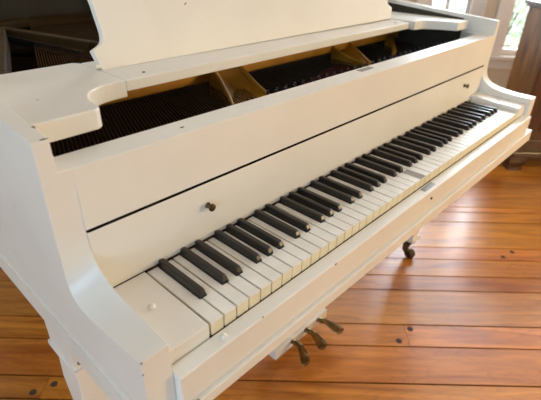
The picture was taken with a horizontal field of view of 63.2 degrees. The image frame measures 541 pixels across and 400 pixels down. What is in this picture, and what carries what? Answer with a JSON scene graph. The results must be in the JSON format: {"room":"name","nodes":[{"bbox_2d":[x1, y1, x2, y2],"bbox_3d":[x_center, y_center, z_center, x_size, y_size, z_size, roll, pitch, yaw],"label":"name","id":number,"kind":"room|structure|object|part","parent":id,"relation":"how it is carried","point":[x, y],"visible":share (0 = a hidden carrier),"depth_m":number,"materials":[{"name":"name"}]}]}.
{"room":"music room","nodes":[
{"label":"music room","id":0,"kind":"room"},
{"bbox_2d":[0,158,540,399],"bbox_3d":[-0.087,0.588,1.285,9.200,0.007,8.000,1,30,0],"label":"floor","id":1,"kind":"structure","parent":0,"point":[473,313],"depth_m":1.54,"materials":[{"name":"brown wood"}]},
{"bbox_2d":[0,0,535,399],"bbox_3d":[-0.338,-0.729,1.318,1.949,2.232,1.454,26,38,36],"label":"grand piano","id":2,"kind":"object","parent":1,"relation":"on","point":[188,188],"visible":1,"depth_m":0.78,"materials":[{"name":"white paint"}]},
{"bbox_2d":[0,63,127,142],"bbox_3d":[-0.321,-0.158,0.671,0.272,0.028,0.190,26,38,36],"label":"shelf","id":3,"kind":"object","parent":2,"relation":"attached to","point":[63,101],"depth_m":0.63,"materials":[{"name":"white paint"}]},
{"bbox_3d":[-0.341,0.396,0.904,0.112,0.509,0.114,26,38,36],"label":"leg","id":4,"kind":"part","parent":2,"relation":"part of","materials":[{"name":"white paint"}]},
{"bbox_3d":[-0.229,0.075,0.549,0.275,0.323,0.038,26,38,36],"label":"arm","id":5,"kind":"part","parent":2,"relation":"part of","materials":[{"name":"white paint"}]},
{"bbox_3d":[-0.494,-0.566,1.586,1.467,0.035,1.387,26,38,36],"label":"iron plate","id":6,"kind":"part","parent":2,"relation":"part of","materials":[{"name":"brown metal"}]},
{"bbox_3d":[-0.097,0.011,0.711,0.014,0.013,0.013,26,38,36],"label":"knob","id":7,"kind":"part","parent":2,"relation":"part of","materials":[{"name":"gold metal"}]},
{"bbox_2d":[81,19,408,90],"bbox_3d":[0.072,-0.404,1.112,0.157,0.029,1.087,25,38,35],"label":"shelf","id":8,"kind":"object","parent":2,"relation":"attached to","point":[145,70],"depth_m":0.91,"materials":[{"name":"white paint"}]},
{"bbox_3d":[0.221,-0.253,1.000,0.048,0.091,1.386,26,38,36],"label":"panel","id":9,"kind":"part","parent":2,"relation":"part of","materials":[{"name":"white paint"}]},
{"bbox_3d":[0.270,-0.054,1.042,0.196,0.074,1.363,26,38,36],"label":"key frame","id":10,"kind":"part","parent":2,"relation":"part of","materials":[{"name":"white wood"}]},
{"bbox_3d":[0.212,-0.292,0.982,0.015,0.001,0.050,26,38,36],"label":"lock plate","id":11,"kind":"part","parent":2,"relation":"part of","materials":[{"name":"grey metal"}]},
{"bbox_3d":[0.586,-0.061,1.730,0.112,0.509,0.114,26,38,36],"label":"leg","id":12,"kind":"part","parent":2,"relation":"part of","materials":[{"name":"white paint"}]},
{"bbox_3d":[0.346,-0.029,0.966,0.011,0.001,0.048,26,38,36],"label":"strike plate","id":13,"kind":"part","parent":2,"relation":"part of","materials":[{"name":"grey metal"}]},
{"bbox_2d":[391,11,468,30],"bbox_3d":[0.473,-0.600,1.477,0.322,0.026,0.168,26,38,36],"label":"shelf","id":14,"kind":"object","parent":2,"relation":"attached to","point":[435,20],"depth_m":1.43,"materials":[{"name":"white paint"}]},
{"bbox_3d":[0.735,-0.420,1.442,0.275,0.323,0.041,26,38,36],"label":"arm","id":15,"kind":"part","parent":2,"relation":"part of","materials":[{"name":"white paint"}]},
{"bbox_2d":[501,0,540,169],"bbox_3d":[1.759,-0.642,2.560,0.688,0.918,0.319,1,30,0],"label":"base cabinet","id":16,"kind":"object","parent":1,"relation":"on","point":[525,74],"visible":0.51,"depth_m":2.50,"materials":[{"name":"brown wood"}]},
{"bbox_3d":[1.752,-0.332,2.736,0.658,0.035,0.284,1,30,0],"label":"molding","id":17,"kind":"part","parent":16,"relation":"part of","materials":[{"name":"brown wood"}]},
{"bbox_3d":[1.765,-0.619,2.433,0.621,0.765,0.020,1,30,0],"label":"frame","id":18,"kind":"part","parent":16,"relation":"part of","materials":[{"name":"brown wood"}]},
{"bbox_3d":[1.635,-0.623,2.430,0.257,0.626,0.022,1,30,0],"label":"door","id":19,"kind":"part","parent":16,"relation":"part of","materials":[{"name":"brown wood"}]},
{"bbox_2d":[403,0,514,88],"bbox_3d":[1.236,-1.618,2.648,5.800,2.500,0.120,6,30,8],"label":"wall","id":20,"kind":"structure","parent":0,"point":[499,77],"depth_m":2.95,"materials":[{"name":"beige paint"}]},
{"bbox_2d":[416,0,487,16],"bbox_3d":[1.159,-1.722,2.549,0.465,1.835,0.115,6,30,8],"label":"window","id":21,"kind":"structure","parent":20,"relation":"attached to","point":[478,7],"depth_m":2.79,"materials":[{"name":"white"}]},
{"bbox_3d":[1.165,-1.740,2.581,0.255,1.665,0.040,6,30,8],"label":"frame","id":22,"kind":"part","parent":21,"relation":"part of","materials":[{"name":"white"}]},
{"bbox_2d":[488,0,516,69],"bbox_3d":[1.800,-1.652,2.453,0.770,1.835,0.115,6,30,8],"label":"window","id":23,"kind":"structure","parent":20,"relation":"attached to","point":[505,8],"depth_m":2.85,"materials":[{"name":"white"}]},
{"bbox_3d":[1.807,-1.671,2.485,0.560,1.665,0.040,6,30,8],"label":"frame","id":24,"kind":"part","parent":23,"relation":"part of","materials":[{"name":"white"}]},
{"label":"outside","id":25,"kind":"structure","parent":0,"visible":0},
{"bbox_2d":[432,0,528,37],"bbox_3d":[3.111,-4.682,10.973,42.000,0.001,43.765,26,38,36],"label":"ground","id":26,"kind":"structure","parent":25,"point":[454,4],"depth_m":12.32,"materials":[{"name":"white"}]},
{"bbox_2d":[453,0,528,39],"bbox_3d":[2.619,-2.137,5.050,1.046,1.514,1.045,26,38,36],"label":"shrub","id":27,"kind":"object","parent":26,"relation":"on","point":[514,20],"visible":0.1,"depth_m":4.91,"materials":[{"name":"green plant"}]},
{"bbox_3d":[2.617,-1.828,5.213,0.364,0.816,0.413,26,38,36],"label":"stem","id":28,"kind":"part","parent":27,"relation":"part of","materials":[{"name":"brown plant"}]},
{"bbox_2d":[503,36,519,47],"bbox_3d":[2.268,-1.270,4.365,0.643,0.690,0.650,26,38,36],"label":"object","id":29,"kind":"object","parent":26,"relation":"on","point":[510,42],"visible":0.06,"depth_m":4.11,"materials":[{"name":"white plant"}]}
]}

